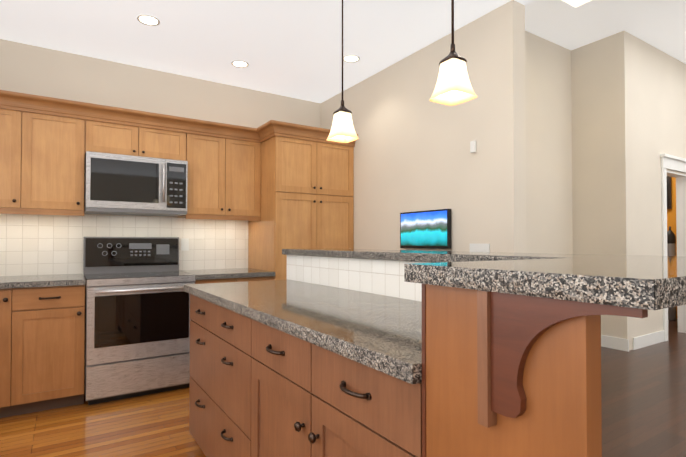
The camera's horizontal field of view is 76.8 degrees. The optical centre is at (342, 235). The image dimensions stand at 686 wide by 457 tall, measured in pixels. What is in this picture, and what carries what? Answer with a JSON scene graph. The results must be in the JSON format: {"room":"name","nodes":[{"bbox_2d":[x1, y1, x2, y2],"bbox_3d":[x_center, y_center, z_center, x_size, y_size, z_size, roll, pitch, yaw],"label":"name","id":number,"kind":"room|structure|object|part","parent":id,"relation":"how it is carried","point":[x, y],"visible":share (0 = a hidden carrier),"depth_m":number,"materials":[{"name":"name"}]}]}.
{"room":"kitchen","nodes":[
{"label":"kitchen","id":0,"kind":"room"},
{"bbox_2d":[0,39,320,217],"bbox_3d":[-1.746,-0.508,4.042,3.730,3.500,0.120,1,-1,-33],"label":"wall","id":1,"kind":"structure","parent":0,"point":[34,70],"depth_m":3.91,"materials":[{"name":"paint"}]},
{"bbox_2d":[0,90,35,213],"bbox_3d":[-2.592,-0.604,3.220,0.460,0.846,0.337,1,-1,-33],"label":"upper cabinet","id":2,"kind":"object","parent":1,"relation":"attached to","point":[17,111],"depth_m":3.15,"materials":[{"name":"brown wood"}]},
{"bbox_2d":[32,95,87,217],"bbox_3d":[-2.307,-0.601,3.404,0.460,0.846,0.337,1,-1,-33],"label":"upper cabinet","id":3,"kind":"object","parent":1,"relation":"attached to","point":[58,159],"depth_m":3.30,"materials":[{"name":"brown wood"}]},
{"bbox_2d":[88,103,187,160],"bbox_3d":[-1.793,-0.834,3.741,0.766,0.370,0.337,1,-1,-33],"label":"upper cabinet","id":4,"kind":"object","parent":1,"relation":"attached to","point":[112,130],"depth_m":3.58,"materials":[{"name":"brown wood"}]},
{"bbox_2d":[84,151,187,216],"bbox_3d":[-1.755,-0.414,3.676,0.754,0.460,0.461,1,-1,-33],"label":"microwave","id":5,"kind":"object","parent":4,"relation":"attached to","point":[117,184],"visible":1,"depth_m":3.51,"materials":[{"name":"silver metal"}]},
{"bbox_2d":[181,238,188,250],"bbox_3d":[-1.499,0.085,4.102,0.070,0.115,0.007,1,-1,-33],"label":"electrical outlet","id":6,"kind":"object","parent":1,"relation":"attached to","point":[184,244],"visible":1,"depth_m":4.10,"materials":[{"name":"white plastic"}]},
{"bbox_2d":[177,118,259,221],"bbox_3d":[-1.178,-0.590,4.134,0.697,0.846,0.337,1,-1,-33],"label":"upper cabinet","id":7,"kind":"object","parent":1,"relation":"attached to","point":[223,176],"depth_m":3.98,"materials":[{"name":"brown wood"}]},
{"bbox_2d":[0,0,533,102],"bbox_3d":[0.431,-1.631,0.691,3.730,0.100,7.900,1,-1,-33],"label":"ceiling","id":8,"kind":"structure","parent":0,"point":[291,48],"depth_m":3.30,"materials":[{"name":"white paint"}]},
{"bbox_2d":[137,15,159,25],"bbox_3d":[-1.392,-1.541,3.095,0.150,0.004,0.150,1,-1,-33],"label":"recessed light","id":9,"kind":"object","parent":8,"relation":"in","point":[149,20],"visible":1,"depth_m":3.10,"materials":[{"name":"white"}]},
{"bbox_2d":[231,60,248,67],"bbox_3d":[-0.918,-1.529,3.854,0.150,0.004,0.150,1,-1,-33],"label":"recessed light","id":10,"kind":"object","parent":8,"relation":"in","point":[239,63],"visible":1,"depth_m":3.84,"materials":[{"name":"white"}]},
{"bbox_2d":[327,0,358,142],"bbox_3d":[-0.003,-1.010,2.080,0.126,1.098,0.126,1,-1,-33],"label":"pendant lamp","id":11,"kind":"object","parent":8,"relation":"hanging from","point":[342,130],"visible":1,"depth_m":2.05,"materials":[{"name":"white glass"}]},
{"bbox_3d":[-0.003,-1.071,2.081,0.120,0.974,0.120,1,-1,-33],"label":"stem","id":12,"kind":"part","parent":11,"relation":"part of","materials":[{"name":"brown metal"}]},
{"bbox_3d":[-0.003,-0.524,2.073,0.126,0.126,0.126,1,-1,-33],"label":"lamp shade","id":13,"kind":"part","parent":11,"relation":"part of","materials":[{"name":"white glass"}]},
{"bbox_2d":[343,55,359,62],"bbox_3d":[0.070,-1.531,3.744,0.150,0.004,0.150,1,-1,-33],"label":"recessed light","id":14,"kind":"object","parent":8,"relation":"in","point":[351,58],"visible":0.96,"depth_m":3.74,"materials":[{"name":"white"}]},
{"bbox_2d":[429,0,476,105],"bbox_3d":[0.378,-1.019,1.492,0.126,1.098,0.126,1,-1,-33],"label":"pendant lamp","id":15,"kind":"object","parent":8,"relation":"hanging from","point":[453,87],"visible":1,"depth_m":1.47,"materials":[{"name":"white glass"}]},
{"bbox_3d":[0.378,-1.080,1.494,0.120,0.974,0.120,1,-1,-33],"label":"stem","id":16,"kind":"part","parent":15,"relation":"part of","materials":[{"name":"brown metal"}]},
{"bbox_3d":[0.378,-0.533,1.485,0.126,0.126,0.126,1,-1,-33],"label":"lamp shade","id":17,"kind":"part","parent":15,"relation":"part of","materials":[{"name":"white glass"}]},
{"bbox_2d":[0,319,685,456],"bbox_3d":[3.283,1.249,2.562,10.600,0.060,8.020,1,-1,-33],"label":"floor","id":18,"kind":"structure","parent":0,"point":[154,425],"depth_m":2.86,"materials":[{"name":"brown wood"}]},
{"bbox_2d":[0,290,23,417],"bbox_3d":[-2.547,0.789,3.037,0.519,0.876,0.657,1,-1,-33],"label":"base cabinet","id":19,"kind":"object","parent":18,"relation":"on","point":[11,301],"depth_m":2.88,"materials":[{"name":"brown wood"}]},
{"bbox_2d":[24,286,84,413],"bbox_3d":[-2.229,0.792,3.243,0.480,0.876,0.657,1,-1,-33],"label":"base cabinet","id":20,"kind":"object","parent":18,"relation":"on","point":[54,316],"depth_m":3.01,"materials":[{"name":"brown wood"}]},
{"bbox_2d":[0,274,85,289],"bbox_3d":[-2.509,0.331,3.045,1.174,0.040,0.677,1,-1,-33],"label":"countertop","id":21,"kind":"structure","parent":20,"relation":"on","point":[7,281],"depth_m":3.05,"materials":[{"name":"grey stone"}]},
{"bbox_2d":[83,237,194,404],"bbox_3d":[-1.670,0.621,3.529,0.754,1.225,0.733,1,-1,-33],"label":"range","id":22,"kind":"object","parent":18,"relation":"on","point":[137,320],"visible":0.92,"depth_m":3.30,"materials":[{"name":"silver metal"}]},
{"bbox_2d":[195,278,271,283],"bbox_3d":[-1.091,0.803,3.978,0.697,0.876,0.657,1,-1,-33],"label":"base cabinet","id":23,"kind":"object","parent":18,"relation":"on","point":[202,280],"depth_m":3.66,"materials":[{"name":"brown wood"}]},
{"bbox_2d":[179,266,275,281],"bbox_3d":[-1.081,0.345,3.968,0.695,0.040,0.677,1,-1,-33],"label":"countertop","id":24,"kind":"structure","parent":23,"relation":"on","point":[241,271],"depth_m":3.78,"materials":[{"name":"grey stone"}]},
{"bbox_2d":[248,122,355,279],"bbox_3d":[-0.433,0.120,4.403,0.857,2.256,0.677,1,-1,-33],"label":"tall cabinet","id":25,"kind":"object","parent":18,"relation":"on","point":[260,198],"depth_m":4.09,"materials":[{"name":"brown wood"}]},
{"bbox_2d":[184,252,651,456],"bbox_3d":[0.045,0.658,1.744,0.798,1.097,2.393,1,-1,-33],"label":"kitchen island","id":26,"kind":"object","parent":18,"relation":"on","point":[332,352],"depth_m":1.04,"materials":[{"name":"brown wood"}]},
{"bbox_2d":[282,248,615,259],"bbox_3d":[0.305,0.097,2.198,0.418,0.037,1.987,1,-1,-33],"label":"island countertop","id":27,"kind":"structure","parent":26,"relation":"on","point":[412,254],"depth_m":1.77,"materials":[{"name":"grey stone"}]},
{"bbox_2d":[404,256,685,309],"bbox_3d":[0.697,0.079,0.999,1.060,0.037,0.454,1,-1,-33],"label":"island countertop","id":28,"kind":"structure","parent":26,"relation":"on","point":[663,278],"depth_m":0.70,"materials":[{"name":"grey stone"}]},
{"bbox_2d":[667,226,675,320],"bbox_3d":[4.981,0.571,6.577,0.136,1.420,0.136,1,-1,-33],"label":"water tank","id":29,"kind":"object","parent":18,"relation":"on","point":[671,243],"visible":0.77,"depth_m":6.53,"materials":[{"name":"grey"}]},
{"bbox_2d":[321,0,525,252],"bbox_3d":[0.482,-0.510,3.910,0.130,3.500,2.520,1,-1,-33],"label":"wall","id":30,"kind":"structure","parent":0,"point":[412,153],"depth_m":3.27,"materials":[{"name":"paint"}]},
{"bbox_2d":[400,209,450,248],"bbox_3d":[0.654,-0.047,3.472,0.044,0.300,0.550,1,-1,-33],"label":"tv","id":31,"kind":"object","parent":30,"relation":"attached to","point":[430,229],"visible":1,"depth_m":3.42,"materials":[{"name":"black plastic"}]},
{"bbox_2d":[470,140,475,152],"bbox_3d":[0.928,-0.633,3.081,0.017,0.080,0.040,1,-1,-33],"label":"light switch","id":32,"kind":"object","parent":30,"relation":"attached to","point":[472,146],"visible":0.93,"depth_m":3.08,"materials":[{"name":"white plastic"}]},
{"bbox_2d":[470,244,489,251],"bbox_3d":[0.958,0.091,3.035,0.006,0.070,0.170,1,-1,-33],"label":"electrical outlet","id":33,"kind":"object","parent":30,"relation":"attached to","point":[479,247],"visible":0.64,"depth_m":3.03,"materials":[{"name":"white plastic"}]},
{"bbox_2d":[525,31,572,253],"bbox_3d":[1.707,-0.500,4.595,2.670,3.500,0.120,1,-1,-33],"label":"wall","id":34,"kind":"structure","parent":0,"point":[548,108],"depth_m":4.95,"materials":[{"name":"paint"}]},
{"bbox_2d":[571,31,632,350],"bbox_3d":[2.970,-0.494,4.989,0.120,3.500,0.590,1,-1,-33],"label":"wall","id":35,"kind":"structure","parent":0,"point":[601,153],"depth_m":4.91,"materials":[{"name":"paint"}]},
{"bbox_2d":[601,335,628,351],"bbox_3d":[2.928,1.190,4.900,0.012,0.130,0.560,1,-1,-33],"label":"baseboard","id":36,"kind":"structure","parent":35,"relation":"attached to","point":[622,344],"depth_m":4.77,"materials":[{"name":"white wood"}]},
{"bbox_2d":[525,0,685,63],"bbox_3d":[5.535,-2.321,3.234,6.150,0.100,6.610,1,-1,-33],"label":"ceiling","id":37,"kind":"structure","parent":0,"point":[660,25],"depth_m":4.55,"materials":[{"name":"white paint"}]},
{"bbox_2d":[629,33,685,337],"bbox_3d":[3.799,-0.490,5.245,1.550,3.500,0.120,1,-1,-33],"label":"wall","id":38,"kind":"structure","parent":0,"point":[646,108],"depth_m":5.05,"materials":[{"name":"paint"}]},
{"bbox_2d":[633,330,663,349],"bbox_3d":[3.505,1.191,4.947,0.760,0.130,0.012,1,-1,-33],"label":"baseboard","id":39,"kind":"structure","parent":38,"relation":"attached to","point":[642,341],"depth_m":4.92,"materials":[{"name":"white wood"}]},
{"bbox_2d":[660,153,685,340],"bbox_3d":[4.169,0.146,5.447,0.950,2.235,0.177,1,-1,-33],"label":"door frame","id":40,"kind":"structure","parent":38,"relation":"attached to","point":[672,162],"depth_m":5.53,"materials":[{"name":"white wood"}]},
{"bbox_2d":[667,177,677,318],"bbox_3d":[4.833,-0.008,7.276,0.100,2.600,2.180,1,-1,-33],"label":"wall","id":41,"kind":"structure","parent":0,"point":[671,217],"depth_m":6.72,"materials":[{"name":"orange paint"}]},
{"bbox_2d":[667,176,671,208],"bbox_3d":[5.059,-0.676,6.799,0.043,0.520,0.165,1,-1,-33],"label":"picture","id":42,"kind":"object","parent":41,"relation":"attached to","point":[669,197],"visible":0.29,"depth_m":6.74,"materials":[{"name":"black"}]}
]}

